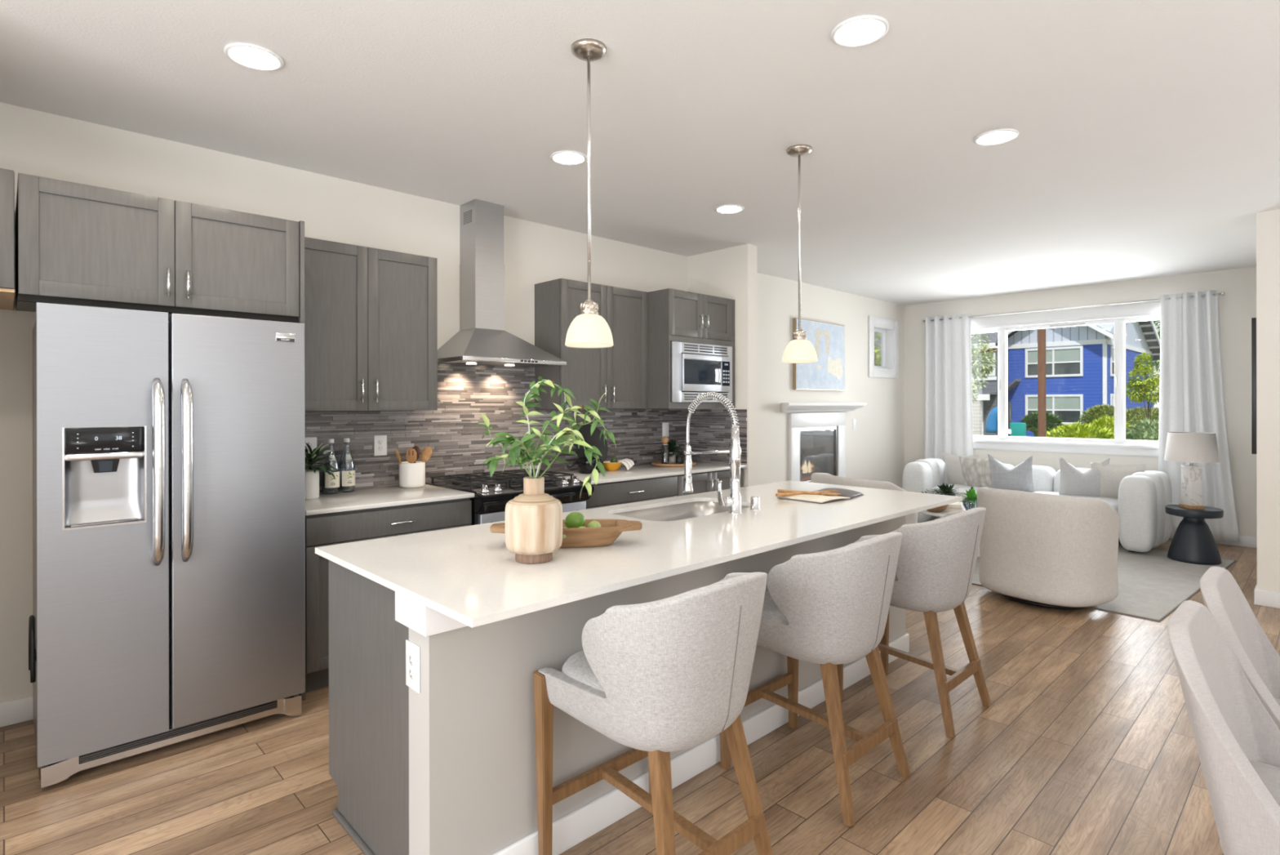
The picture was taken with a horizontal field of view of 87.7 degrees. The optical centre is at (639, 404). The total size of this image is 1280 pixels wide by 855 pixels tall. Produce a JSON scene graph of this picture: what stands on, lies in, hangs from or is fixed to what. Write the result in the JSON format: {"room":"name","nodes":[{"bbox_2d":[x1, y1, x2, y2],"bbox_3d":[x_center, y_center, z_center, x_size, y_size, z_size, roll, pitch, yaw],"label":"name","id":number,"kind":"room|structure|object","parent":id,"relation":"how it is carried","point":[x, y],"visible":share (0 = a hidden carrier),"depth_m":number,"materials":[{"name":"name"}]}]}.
{"room":"open-plan kitchen","nodes":[
{"label":"open-plan kitchen","id":0,"kind":"room"},
{"bbox_2d":[0,102,904,702],"bbox_3d":[-0.565,0.039,5.241,11.822,2.770,0.160,0,0,-44],"label":"wall","id":1,"kind":"structure","parent":0,"point":[33,142],"depth_m":4.06,"materials":[{"name":"paint"}]},
{"bbox_2d":[0,168,14,310],"bbox_3d":[-2.700,-0.651,2.634,0.330,0.458,0.658,0,0,-44],"label":"upper cabinet","id":2,"kind":"object","parent":1,"relation":"attached to","point":[6,176],"visible":1,"depth_m":2.50,"materials":[{"name":"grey wood"}]},
{"bbox_2d":[0,695,33,727],"bbox_3d":[0.293,1.370,5.937,9.222,0.105,0.014,0,0,-44],"label":"baseboard","id":3,"kind":"structure","parent":1,"relation":"attached to","point":[19,710],"depth_m":2.98,"materials":[{"name":"white"}]},
{"bbox_2d":[15,173,298,322],"bbox_3d":[-2.207,-0.638,3.087,0.990,0.480,0.683,0,0,-44],"label":"upper cabinet","id":4,"kind":"object","parent":1,"relation":"attached to","point":[77,243],"visible":1,"depth_m":2.81,"materials":[{"name":"grey"}]},
{"bbox_2d":[304,236,437,411],"bbox_3d":[-1.632,-0.425,3.858,0.838,0.922,0.362,0,0,-44],"label":"upper cabinet","id":5,"kind":"object","parent":1,"relation":"attached to","point":[371,313],"visible":0.76,"depth_m":3.75,"materials":[{"name":"grey wood"}]},
{"bbox_2d":[437,199,566,368],"bbox_3d":[-0.946,-0.803,4.428,0.776,1.081,0.491,0,0,-44],"label":"range hood","id":6,"kind":"object","parent":1,"relation":"attached to","point":[482,339],"visible":0.99,"depth_m":4.41,"materials":[{"name":"metal"}]},
{"bbox_2d":[304,363,746,492],"bbox_3d":[-0.585,0.117,4.649,3.466,0.786,0.668,0,0,-44],"label":"wall tile","id":7,"kind":"structure","parent":1,"relation":"attached to","point":[454,436],"depth_m":4.60,"materials":[{"name":"tile"}]},
{"bbox_2d":[373,435,386,455],"bbox_3d":[-1.603,0.253,4.120,0.078,0.125,0.008,0,0,-44],"label":"wall outlet","id":8,"kind":"object","parent":7,"relation":"attached to","point":[380,441],"visible":1,"depth_m":4.12,"materials":[{"name":"white plastic"}]},
{"bbox_2d":[534,278,648,408],"bbox_3d":[-0.346,-0.427,5.086,0.850,0.922,0.362,0,0,-44],"label":"upper cabinet","id":9,"kind":"object","parent":1,"relation":"attached to","point":[620,370],"visible":0.86,"depth_m":4.92,"materials":[{"name":"grey wood"}]},
{"bbox_2d":[647,288,734,408],"bbox_3d":[0.340,-0.428,5.580,0.820,0.922,0.595,0,0,-44],"label":"upper cabinet","id":10,"kind":"object","parent":1,"relation":"attached to","point":[673,314],"visible":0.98,"depth_m":5.25,"materials":[{"name":"grey wood"}]},
{"bbox_2d":[670,341,732,402],"bbox_3d":[0.331,-0.251,5.555,0.728,0.468,0.573,0,0,-44],"label":"microwave","id":11,"kind":"object","parent":10,"relation":"in","point":[696,369],"visible":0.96,"depth_m":5.30,"materials":[{"name":"silver"}]},
{"bbox_2d":[792,317,844,391],"bbox_3d":[2.051,-0.551,7.596,1.029,0.780,0.046,0,0,-44],"label":"painting","id":12,"kind":"object","parent":1,"relation":"attached to","point":[828,340],"visible":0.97,"depth_m":7.59,"materials":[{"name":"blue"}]},
{"bbox_2d":[780,402,866,412],"bbox_3d":[2.083,0.033,7.542,1.658,0.099,0.170,0,0,-44],"label":"mantel shelf","id":13,"kind":"object","parent":1,"relation":"attached to","point":[784,406],"visible":1,"depth_m":7.41,"materials":[{"name":"white"}]},
{"bbox_2d":[868,315,898,377],"bbox_3d":[3.123,-0.735,8.749,0.795,0.775,0.182,0,0,-44],"label":"window","id":14,"kind":"structure","parent":1,"relation":"in","point":[883,333],"depth_m":8.87,"materials":[{"name":"white"}]},
{"bbox_2d":[0,0,1279,305],"bbox_3d":[1.991,-1.426,2.561,11.822,0.150,7.750,0,0,-44],"label":"ceiling","id":15,"kind":"structure","parent":0,"point":[1147,144],"depth_m":3.04,"materials":[{"name":"paint"}]},
{"bbox_2d":[223,42,284,71],"bbox_3d":[-1.489,-1.339,2.574,0.202,0.011,0.202,0,0,-44],"label":"recessed light","id":16,"kind":"object","parent":15,"relation":"in","point":[253,56],"visible":1,"depth_m":2.57,"materials":[{"name":"white"}]},
{"bbox_2d":[230,46,277,67],"bbox_3d":[-1.489,-1.341,2.574,0.158,0.004,0.158,0,0,-44],"label":"diffuser","id":17,"kind":"object","parent":16,"relation":"attached to","point":[246,56],"depth_m":2.57,"materials":[{"name":"white"}]},
{"bbox_2d":[550,150,586,164],"bbox_3d":[-0.388,-1.341,3.630,0.202,0.011,0.202,0,0,-44],"label":"recessed light","id":18,"kind":"object","parent":15,"relation":"in","point":[563,157],"visible":1,"depth_m":3.62,"materials":[{"name":"white"}]},
{"bbox_2d":[554,152,582,163],"bbox_3d":[-0.388,-1.343,3.630,0.158,0.004,0.158,0,0,-44],"label":"diffuser","id":19,"kind":"object","parent":18,"relation":"attached to","point":[559,157],"depth_m":3.63,"materials":[{"name":"white"}]},
{"bbox_2d":[564,38,613,347],"bbox_3d":[-0.193,-0.783,2.519,0.183,1.126,0.183,0,0,-44],"label":"pendant light","id":20,"kind":"object","parent":15,"relation":"hanging from","point":[588,329],"visible":1,"depth_m":2.49,"materials":[{"name":"glass"}]},
{"bbox_2d":[714,204,744,213],"bbox_3d":[0.614,-1.343,4.588,0.202,0.011,0.202,0,0,-44],"label":"recessed light","id":21,"kind":"object","parent":15,"relation":"in","point":[729,208],"visible":1,"depth_m":4.58,"materials":[{"name":"white"}]},
{"bbox_2d":[782,144,817,363],"bbox_3d":[0.843,-0.785,3.522,0.183,1.126,0.183,0,0,-44],"label":"pendant light","id":22,"kind":"object","parent":15,"relation":"hanging from","point":[798,350],"visible":1,"depth_m":3.49,"materials":[{"name":"glass"}]},
{"bbox_2d":[831,14,889,47],"bbox_3d":[0.792,-1.343,2.405,0.202,0.011,0.202,0,0,-44],"label":"recessed light","id":23,"kind":"object","parent":15,"relation":"in","point":[864,29],"visible":1,"depth_m":2.40,"materials":[{"name":"white"}]},
{"bbox_2d":[836,19,883,44],"bbox_3d":[0.792,-1.345,2.405,0.158,0.004,0.158,0,0,-44],"label":"diffuser","id":24,"kind":"object","parent":23,"relation":"attached to","point":[853,31],"depth_m":2.40,"materials":[{"name":"plastic"}]},
{"bbox_2d":[973,128,1019,145],"bbox_3d":[1.795,-1.345,3.359,0.202,0.011,0.202,0,0,-44],"label":"recessed light","id":25,"kind":"object","parent":15,"relation":"in","point":[997,136],"visible":1,"depth_m":3.35,"materials":[{"name":"white"}]},
{"bbox_2d":[978,131,1013,143],"bbox_3d":[1.795,-1.347,3.359,0.158,0.004,0.158,0,0,-44],"label":"diffuser","id":26,"kind":"object","parent":25,"relation":"attached to","point":[992,137],"depth_m":3.36,"materials":[{"name":"white"}]},
{"bbox_2d":[0,516,1279,854],"bbox_3d":[1.997,1.479,2.561,11.822,0.120,7.750,0,0,-44],"label":"floor","id":27,"kind":"structure","parent":0,"point":[1085,744],"depth_m":2.54,"materials":[{"name":"brown wood"}]},
{"bbox_2d":[28,302,305,787],"bbox_3d":[-2.092,0.529,2.968,0.920,1.797,0.856,0,0,-44],"label":"refrigerator","id":28,"kind":"object","parent":27,"relation":"on","point":[169,493],"visible":1,"depth_m":2.67,"materials":[{"name":"silver metal"}]},
{"bbox_2d":[297,220,305,700],"bbox_3d":[-1.850,0.272,3.448,0.019,2.310,0.652,0,0,-44],"label":"cabinet end panel","id":29,"kind":"object","parent":27,"relation":"on","point":[301,224],"visible":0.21,"depth_m":3.21,"materials":[{"name":"wood"}]},
{"bbox_2d":[305,497,471,692],"bbox_3d":[-1.504,0.981,3.755,0.897,0.890,0.683,0,0,-44],"label":"base cabinet","id":30,"kind":"object","parent":27,"relation":"on","point":[352,526],"visible":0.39,"depth_m":3.34,"materials":[{"name":"grey wood"}]},
{"bbox_2d":[305,484,474,515],"bbox_3d":[-1.506,0.524,3.760,0.906,0.023,0.660,0,0,-44],"label":"countertop","id":31,"kind":"structure","parent":30,"relation":"on","point":[384,496],"depth_m":3.66,"materials":[{"name":"stone"}]},
{"bbox_2d":[305,442,337,499],"bbox_3d":[-1.790,0.349,3.612,0.329,0.327,0.338,0,0,-44],"label":"potted plant","id":32,"kind":"object","parent":31,"relation":"on","point":[312,476],"visible":0.61,"depth_m":3.61,"materials":[{"name":"white ceramic"}]},
{"bbox_2d":[322,438,339,493],"bbox_3d":[-1.776,0.355,3.832,0.091,0.314,0.094,0,0,-44],"label":"glass bottle","id":33,"kind":"object","parent":31,"relation":"on","point":[331,485],"visible":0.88,"depth_m":3.81,"materials":[{"name":"clear glass"}]},
{"bbox_2d":[338,437,355,492],"bbox_3d":[-1.718,0.355,3.908,0.094,0.314,0.091,0,0,40],"label":"glass bottle","id":34,"kind":"object","parent":31,"relation":"on","point":[347,470],"visible":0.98,"depth_m":3.88,"materials":[{"name":"clear glass"}]},
{"bbox_2d":[399,461,425,487],"bbox_3d":[-1.419,0.436,4.154,0.154,0.151,0.154,0,0,-44],"label":"utensil crock","id":35,"kind":"object","parent":31,"relation":"on","point":[411,474],"visible":0.95,"depth_m":4.09,"materials":[{"name":"white ceramic"}]},
{"bbox_2d":[425,468,594,524],"bbox_3d":[-0.850,0.943,4.317,0.820,0.964,0.756,0,0,-44],"label":"gas range","id":36,"kind":"object","parent":27,"relation":"on","point":[492,494],"visible":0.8,"depth_m":4.14,"materials":[{"name":"black"}]},
{"bbox_2d":[425,474,581,493],"bbox_3d":[-0.896,0.511,4.362,0.804,0.017,0.628,0,0,-44],"label":"cooktop","id":37,"kind":"object","parent":36,"relation":"in","point":[474,489],"depth_m":4.18,"materials":[{"name":"black"}]},
{"bbox_2d":[470,493,586,524],"bbox_3d":[-0.848,0.962,4.313,0.792,0.885,0.748,0,0,-44],"label":"oven","id":38,"kind":"object","parent":36,"relation":"in","point":[486,508],"depth_m":3.87,"materials":[{"name":"silver glass"}]},
{"bbox_2d":[328,515,909,854],"bbox_3d":[0.213,0.976,3.095,2.945,0.894,0.800,0,0,-44],"label":"kitchen island","id":39,"kind":"object","parent":27,"relation":"on","point":[449,767],"visible":0.38,"depth_m":2.06,"materials":[{"name":"paint"}]},
{"bbox_2d":[405,639,420,693],"bbox_3d":[-0.643,0.740,1.885,0.008,0.130,0.085,0,0,-44],"label":"wall outlet","id":40,"kind":"object","parent":39,"relation":"attached to","point":[412,650],"visible":1,"depth_m":1.88,"materials":[{"name":"white plastic"}]},
{"bbox_2d":[315,480,962,627],"bbox_3d":[0.303,0.519,3.018,2.996,0.020,1.105,0,0,-44],"label":"island countertop","id":41,"kind":"structure","parent":39,"relation":"on","point":[468,575],"depth_m":2.30,"materials":[{"name":"stone"}]},
{"bbox_2d":[476,376,616,564],"bbox_3d":[-0.311,0.209,2.192,0.464,0.601,0.209,0,0,-3],"label":"wooden vase","id":42,"kind":"object","parent":41,"relation":"on","point":[533,517],"visible":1,"depth_m":2.14,"materials":[{"name":"beige wood"}]},
{"bbox_2d":[490,519,642,547],"bbox_3d":[-0.265,0.470,2.421,0.547,0.078,0.176,0,0,-5],"label":"dough bowl","id":43,"kind":"object","parent":41,"relation":"on","point":[610,530],"visible":0.59,"depth_m":2.36,"materials":[{"name":"brown wood"}]},
{"bbox_2d":[564,511,585,527],"bbox_3d":[-0.237,0.424,2.418,0.080,0.068,0.068,0,0,-25],"label":"lime","id":44,"kind":"object","parent":43,"relation":"in","point":[574,519],"visible":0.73,"depth_m":2.39,"materials":[{"name":"green food"}]},
{"bbox_2d":[612,501,751,520],"bbox_3d":[0.221,0.621,3.273,0.774,0.182,0.444,0,0,-44],"label":"sink","id":45,"kind":"object","parent":41,"relation":"in","point":[694,508],"visible":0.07,"depth_m":3.54,"materials":[{"name":"silver metal"}]},
{"bbox_2d":[683,391,742,514],"bbox_3d":[0.322,0.224,3.191,0.118,0.570,0.353,0,0,-44],"label":"kitchen faucet","id":46,"kind":"object","parent":41,"relation":"on","point":[734,500],"visible":1,"depth_m":3.10,"materials":[{"name":"silver metal"}]},
{"bbox_2d":[777,487,863,503],"bbox_3d":[1.020,0.496,3.669,0.510,0.021,0.312,0,0,-44],"label":"open book","id":47,"kind":"object","parent":41,"relation":"on","point":[846,494],"visible":0.8,"depth_m":3.55,"materials":[{"name":"grey paper"}]},
{"bbox_2d":[583,475,677,509],"bbox_3d":[-0.251,0.978,4.952,0.906,0.890,0.683,0,0,-44],"label":"base cabinet","id":48,"kind":"object","parent":27,"relation":"on","point":[606,494],"visible":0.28,"depth_m":4.72,"materials":[{"name":"grey wood"}]},
{"bbox_2d":[544,460,746,484],"bbox_3d":[0.036,0.521,5.233,1.744,0.023,0.660,0,0,-44],"label":"countertop","id":49,"kind":"structure","parent":48,"relation":"on","point":[644,470],"depth_m":5.05,"materials":[{"name":"stone"}]},
{"bbox_2d":[566,424,608,468],"bbox_3d":[-0.421,0.315,5.099,0.120,0.323,0.438,0,0,41],"label":"plant","id":50,"kind":"object","parent":49,"relation":"on","point":[594,439],"visible":0.52,"depth_m":5.19,"materials":[{"name":"black"}]},
{"bbox_2d":[575,455,603,474],"bbox_3d":[-0.373,0.441,4.953,0.210,0.137,0.176,0,0,-6],"label":"pot","id":51,"kind":"object","parent":49,"relation":"on","point":[584,465],"visible":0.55,"depth_m":4.88,"materials":[{"name":"black"}]},
{"bbox_2d":[651,460,696,466],"bbox_3d":[0.285,0.497,5.609,0.380,0.022,0.380,0,0,-44],"label":"round tray","id":52,"kind":"object","parent":49,"relation":"on","point":[658,463],"visible":0.62,"depth_m":5.46,"materials":[{"name":"brown wood"}]},
{"bbox_2d":[661,435,668,463],"bbox_3d":[0.209,0.379,5.537,0.062,0.229,0.062,0,0,-44],"label":"pepper mill","id":53,"kind":"object","parent":52,"relation":"on","point":[664,446],"visible":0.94,"depth_m":5.51,"materials":[{"name":"silver"}]},
{"bbox_2d":[656,438,684,462],"bbox_3d":[0.270,0.391,5.658,0.275,0.206,0.254,0,0,-26],"label":"potted herb","id":54,"kind":"object","parent":52,"relation":"on","point":[672,452],"visible":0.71,"depth_m":5.62,"materials":[{"name":"plant"}]},
{"bbox_2d":[533,572,773,854],"bbox_3d":[0.065,0.948,1.989,0.550,0.959,0.586,0,0,-44],"label":"bar stool","id":55,"kind":"object","parent":27,"relation":"on","point":[656,678],"visible":1,"depth_m":1.78,"materials":[{"name":"fabric"}]},
{"bbox_2d":[561,649,604,691],"bbox_3d":[0.034,0.824,2.022,0.452,0.118,0.470,0,0,-44],"label":"seat cushion","id":56,"kind":"object","parent":55,"relation":"on","point":[576,669],"depth_m":1.95,"materials":[{"name":"fabric"}]},
{"bbox_2d":[675,467,742,496],"bbox_3d":[0.374,0.977,5.549,0.820,0.890,0.683,0,0,-44],"label":"base cabinet","id":57,"kind":"object","parent":27,"relation":"on","point":[704,482],"visible":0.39,"depth_m":5.28,"materials":[{"name":"grey wood"}]},
{"bbox_2d":[720,531,910,826],"bbox_3d":[0.687,0.947,2.583,0.550,0.959,0.586,0,0,-44],"label":"bar stool","id":58,"kind":"object","parent":27,"relation":"on","point":[829,608],"visible":0.93,"depth_m":2.35,"materials":[{"name":"fabric"}]},
{"bbox_2d":[761,589,788,622],"bbox_3d":[0.656,0.823,2.616,0.452,0.118,0.470,0,0,-44],"label":"seat cushion","id":59,"kind":"object","parent":58,"relation":"on","point":[771,611],"depth_m":2.50,"materials":[{"name":"fabric"}]},
{"bbox_2d":[788,412,845,482],"bbox_3d":[1.923,0.757,7.695,1.146,1.325,0.345,0,0,-44],"label":"fireplace","id":60,"kind":"object","parent":27,"relation":"on","point":[816,440],"visible":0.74,"depth_m":7.57,"materials":[{"name":"white"}]},
{"bbox_2d":[836,506,991,737],"bbox_3d":[1.307,0.946,3.175,0.550,0.959,0.586,0,0,-44],"label":"bar stool","id":61,"kind":"object","parent":27,"relation":"on","point":[937,558],"visible":0.78,"depth_m":2.93,"materials":[{"name":"fabric"}]},
{"bbox_2d":[972,544,1235,621],"bbox_3d":[3.519,1.412,6.200,2.594,0.009,2.678,0,0,-40],"label":"area rug","id":62,"kind":"object","parent":27,"relation":"on","point":[1152,584],"visible":0.34,"depth_m":5.26,"materials":[{"name":"fabric"}]},
{"bbox_2d":[811,472,917,524],"bbox_3d":[1.929,1.007,5.865,0.730,0.806,0.842,0,0,-24],"label":"swivel chair","id":63,"kind":"object","parent":62,"relation":"on","point":[820,477],"visible":0.09,"depth_m":5.54,"materials":[{"name":"fabric"}]},
{"bbox_2d":[920,502,980,556],"bbox_3d":[3.212,1.211,6.412,1.000,0.394,1.000,0,0,-44],"label":"coffee table","id":64,"kind":"object","parent":62,"relation":"on","point":[943,513],"visible":0.06,"depth_m":6.27,"materials":[{"name":"white"}]},
{"bbox_2d":[929,483,965,498],"bbox_3d":[3.092,0.903,6.721,0.364,0.221,0.353,0,0,-44],"label":"potted plant","id":65,"kind":"object","parent":64,"relation":"on","point":[944,490],"visible":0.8,"depth_m":6.70,"materials":[{"name":"green plant"}]},
{"bbox_2d":[960,487,977,510],"bbox_3d":[3.131,0.897,6.300,0.199,0.234,0.254,0,0,-29],"label":"succulent bowl","id":66,"kind":"object","parent":64,"relation":"on","point":[971,496],"visible":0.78,"depth_m":6.27,"materials":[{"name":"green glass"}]},
{"bbox_2d":[902,457,1172,551],"bbox_3d":[4.238,1.033,7.311,1.024,0.745,2.458,0,0,-44],"label":"sofa","id":67,"kind":"object","parent":62,"relation":"on","point":[1144,525],"visible":0.48,"depth_m":6.37,"materials":[{"name":"white fabric"}]},
{"bbox_2d":[930,484,980,502],"bbox_3d":[3.847,1.041,7.586,0.659,0.190,0.919,0,0,-44],"label":"seat cushion","id":68,"kind":"object","parent":67,"relation":"on","point":[962,488],"depth_m":7.60,"materials":[{"name":"white fabric"}]},
{"bbox_2d":[942,452,978,484],"bbox_3d":[3.819,0.791,7.877,0.181,0.427,0.474,0,0,-32],"label":"throw pillow","id":69,"kind":"object","parent":67,"relation":"on","point":[954,472],"visible":0.53,"depth_m":7.90,"materials":[{"name":"fabric"}]},
{"bbox_2d":[959,456,996,488],"bbox_3d":[3.898,0.801,7.648,0.186,0.384,0.436,0,0,-35],"label":"throw pillow","id":70,"kind":"object","parent":67,"relation":"on","point":[975,472],"visible":0.77,"depth_m":7.61,"materials":[{"name":"fabric"}]},
{"bbox_2d":[987,453,1034,492],"bbox_3d":[4.108,0.775,7.379,0.191,0.446,0.455,0,0,-44],"label":"throw pillow","id":71,"kind":"object","parent":67,"relation":"on","point":[1018,477],"visible":0.85,"depth_m":7.31,"materials":[{"name":"grey fabric"}]},
{"bbox_2d":[1033,490,1118,511],"bbox_3d":[4.476,1.040,6.928,0.659,0.190,0.919,0,0,-44],"label":"seat cushion","id":72,"kind":"object","parent":67,"relation":"on","point":[1113,502],"depth_m":6.76,"materials":[{"name":"white fabric"}]},
{"bbox_2d":[1058,456,1110,496],"bbox_3d":[4.591,0.774,6.903,0.442,0.466,0.190,0,0,27],"label":"throw pillow","id":73,"kind":"object","parent":67,"relation":"on","point":[1073,482],"visible":0.85,"depth_m":6.86,"materials":[{"name":"fabric"}]},
{"bbox_2d":[1090,462,1146,498],"bbox_3d":[4.840,0.799,6.764,0.460,0.423,0.186,0,0,29],"label":"throw pillow","id":74,"kind":"object","parent":67,"relation":"on","point":[1111,475],"visible":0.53,"depth_m":6.72,"materials":[{"name":"fabric"}]},
{"bbox_2d":[977,486,1119,608],"bbox_3d":[2.919,1.005,4.840,0.730,0.806,0.843,0,0,-34],"label":"swivel chair","id":75,"kind":"object","parent":62,"relation":"on","point":[1041,549],"visible":0.98,"depth_m":4.53,"materials":[{"name":"fabric"}]},
{"bbox_2d":[1164,504,1223,564],"bbox_3d":[4.996,1.169,6.014,0.406,0.472,0.406,0,0,-44],"label":"side table","id":76,"kind":"object","parent":62,"relation":"on","point":[1193,541],"visible":0.96,"depth_m":5.91,"materials":[{"name":"grey"}]},
{"bbox_2d":[1164,431,1219,536],"bbox_3d":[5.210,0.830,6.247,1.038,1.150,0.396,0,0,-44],"label":"table lamp","id":77,"kind":"object","parent":76,"relation":"on","point":[1192,447],"visible":0.91,"depth_m":5.95,"materials":[{"name":"fabric"}]},
{"bbox_2d":[1167,600,1279,854],"bbox_3d":[1.578,0.976,1.535,0.478,0.892,0.542,0,0,-44],"label":"dining chair","id":78,"kind":"object","parent":27,"relation":"on","point":[1237,739],"visible":1,"depth_m":1.54,"materials":[{"name":"fabric"}]},
{"bbox_2d":[1219,760,1279,850],"bbox_3d":[1.614,0.988,1.498,0.400,0.105,0.440,0,0,-44],"label":"seat cushion","id":79,"kind":"object","parent":78,"relation":"on","point":[1268,771],"depth_m":1.68,"materials":[{"name":"fabric"}]},
{"bbox_2d":[1200,565,1279,729],"bbox_3d":[1.976,0.975,1.915,0.478,0.892,0.542,0,0,-44],"label":"dining chair","id":80,"kind":"object","parent":27,"relation":"on","point":[1258,659],"visible":0.53,"depth_m":2.10,"materials":[{"name":"fabric"}]},
{"bbox_2d":[687,244,757,486],"bbox_3d":[0.719,0.037,5.886,0.129,2.770,0.680,0,0,-44],"label":"wall partition","id":81,"kind":"structure","parent":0,"point":[731,273],"depth_m":5.66,"materials":[{"name":"paint"}]},
{"bbox_2d":[904,266,1257,537],"bbox_3d":[6.213,0.026,6.528,0.160,2.770,7.660,0,0,-44],"label":"wall","id":82,"kind":"structure","parent":0,"point":[1237,308],"depth_m":7.24,"materials":[{"name":"paint"}]},
{"bbox_2d":[970,301,1159,456],"bbox_3d":[4.917,-0.266,7.849,0.210,1.650,2.660,0,0,-44],"label":"window","id":83,"kind":"structure","parent":82,"relation":"in","point":[1118,315],"depth_m":7.68,"materials":[{"name":"white"}]},
{"bbox_2d":[921,291,1224,322],"bbox_3d":[4.822,-1.091,7.788,0.108,0.070,3.034,0,0,-44],"label":"curtain rod","id":84,"kind":"object","parent":82,"relation":"attached to","point":[1223,292],"visible":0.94,"depth_m":7.58,"materials":[{"name":"silver metal"}]},
{"bbox_2d":[923,313,973,462],"bbox_3d":[3.968,0.112,8.609,0.672,2.517,0.109,0,0,45],"label":"curtain","id":85,"kind":"object","parent":84,"relation":"hanging from","point":[948,408],"visible":0.71,"depth_m":8.59,"materials":[{"name":"fabric"}]},
{"bbox_2d":[1157,289,1239,542],"bbox_3d":[5.680,0.109,6.809,0.094,2.517,0.662,0,0,-44],"label":"curtain","id":86,"kind":"object","parent":84,"relation":"hanging from","point":[1191,397],"visible":0.77,"depth_m":6.81,"materials":[{"name":"fabric"}]},
{"bbox_2d":[1256,208,1279,592],"bbox_3d":[6.567,0.026,4.224,2.510,2.770,3.758,0,0,-44],"label":"wall","id":87,"kind":"structure","parent":0,"point":[1268,223],"depth_m":4.67,"materials":[{"name":"paint"}]},
{"bbox_2d":[1169,535,1279,608],"bbox_3d":[5.236,1.361,5.611,2.524,0.105,7.286,0,0,-44],"label":"baseboard","id":88,"kind":"structure","parent":87,"relation":"attached to","point":[1268,598],"depth_m":4.70,"materials":[{"name":"white"}]},
{"bbox_2d":[1251,317,1256,453],"bbox_3d":[5.252,-0.144,5.613,1.350,1.055,0.065,0,0,-44],"label":"television","id":89,"kind":"object","parent":87,"relation":"attached to","point":[1253,319],"visible":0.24,"depth_m":5.16,"materials":[{"name":"black plastic"}]},
{"label":"outside","id":90,"kind":"structure","parent":0,"visible":0},
{"bbox_3d":[46.678,1.984,44.577,110.918,0.200,120.000,0,0,-44],"label":"ground","id":91,"kind":"structure","parent":90,"visible":0},
{"bbox_2d":[971,332,997,435],"bbox_3d":[17.064,-1.644,41.709,3.100,7.170,10.250,0,0,-44],"label":"house","id":92,"kind":"structure","parent":91,"relation":"on","point":[987,401],"depth_m":38.12,"materials":[{"name":"stone"}]},
{"bbox_2d":[971,333,997,404],"bbox_3d":[8.064,-0.003,16.167,0.923,3.924,1.156,0,0,-44],"label":"tree","id":93,"kind":"object","parent":91,"relation":"on","point":[975,351],"visible":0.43,"depth_m":16.00,"materials":[{"name":"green plant"}]},
{"bbox_2d":[985,406,1013,432],"bbox_3d":[14.468,1.018,26.842,0.429,1.856,1.040,0,0,-44],"label":"slide","id":94,"kind":"object","parent":91,"relation":"on","point":[991,426],"visible":0.36,"depth_m":26.85,"materials":[{"name":"blue"}]},
{"bbox_2d":[1009,422,1026,436],"bbox_3d":[13.935,1.312,24.577,0.200,1.270,0.500,0,0,-44],"label":"box","id":95,"kind":"object","parent":91,"relation":"on","point":[1017,428],"visible":0.43,"depth_m":24.48,"materials":[{"name":"teal"}]},
{"bbox_2d":[1020,410,1063,436],"bbox_3d":[21.422,1.103,35.550,1.986,1.678,2.254,0,0,-44],"label":"shrub","id":96,"kind":"object","parent":91,"relation":"on","point":[1031,420],"visible":0.65,"depth_m":35.17,"materials":[{"name":"plant"}]},
{"bbox_2d":[995,320,1159,436],"bbox_3d":[28.771,-2.446,43.205,15.100,8.730,6.360,0,0,-44],"label":"house","id":97,"kind":"structure","parent":91,"relation":"on","point":[1080,359],"depth_m":38.53,"materials":[{"name":"blue"}]},
{"bbox_2d":[1045,420,1114,439],"bbox_3d":[9.194,1.146,13.825,1.690,1.639,1.744,0,0,-44],"label":"shrub","id":98,"kind":"object","parent":91,"relation":"on","point":[1077,430],"visible":0.32,"depth_m":13.62,"materials":[{"name":"plant"}]},
{"bbox_2d":[1079,403,1114,425],"bbox_3d":[18.617,0.947,26.776,1.898,2.002,1.790,0,0,-44],"label":"shrub","id":99,"kind":"object","parent":91,"relation":"on","point":[1096,411],"visible":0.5,"depth_m":26.57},
{"bbox_2d":[1089,413,1131,434],"bbox_3d":[11.435,1.094,16.236,1.221,1.735,1.074,0,0,-44],"label":"shrub","id":100,"kind":"object","parent":91,"relation":"on","point":[1105,420],"visible":0.23,"depth_m":16.08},
{"bbox_2d":[1111,405,1159,426],"bbox_3d":[16.495,0.981,21.827,1.870,1.943,1.949,0,0,-44],"label":"shrub","id":101,"kind":"object","parent":91,"relation":"on","point":[1136,414],"visible":0.32,"depth_m":21.54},
{"bbox_2d":[1112,417,1159,440],"bbox_3d":[9.504,1.097,12.459,1.416,1.737,1.199,0,0,-44],"label":"shrub","id":102,"kind":"object","parent":91,"relation":"on","point":[1146,429],"visible":0.27,"depth_m":12.29,"materials":[{"name":"plant"}]},
{"bbox_2d":[1125,351,1159,419],"bbox_3d":[15.064,0.183,19.837,0.957,3.526,1.129,0,0,-44],"label":"tree","id":103,"kind":"object","parent":91,"relation":"on","point":[1143,386],"visible":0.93,"depth_m":19.80,"materials":[{"name":"green plant"}]},
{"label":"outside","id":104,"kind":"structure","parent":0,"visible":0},
{"bbox_3d":[5.410,1.748,9.312,2.518,0.430,12.000,0,0,-44],"label":"path","id":105,"kind":"object","parent":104,"visible":0},
{"bbox_2d":[1037,328,1045,436],"bbox_3d":[6.151,-0.229,10.203,0.090,3.520,0.090,0,0,-44],"label":"porch post","id":106,"kind":"object","parent":105,"relation":"on","point":[1041,332],"visible":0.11,"depth_m":10.17,"materials":[{"name":"brown wood"}]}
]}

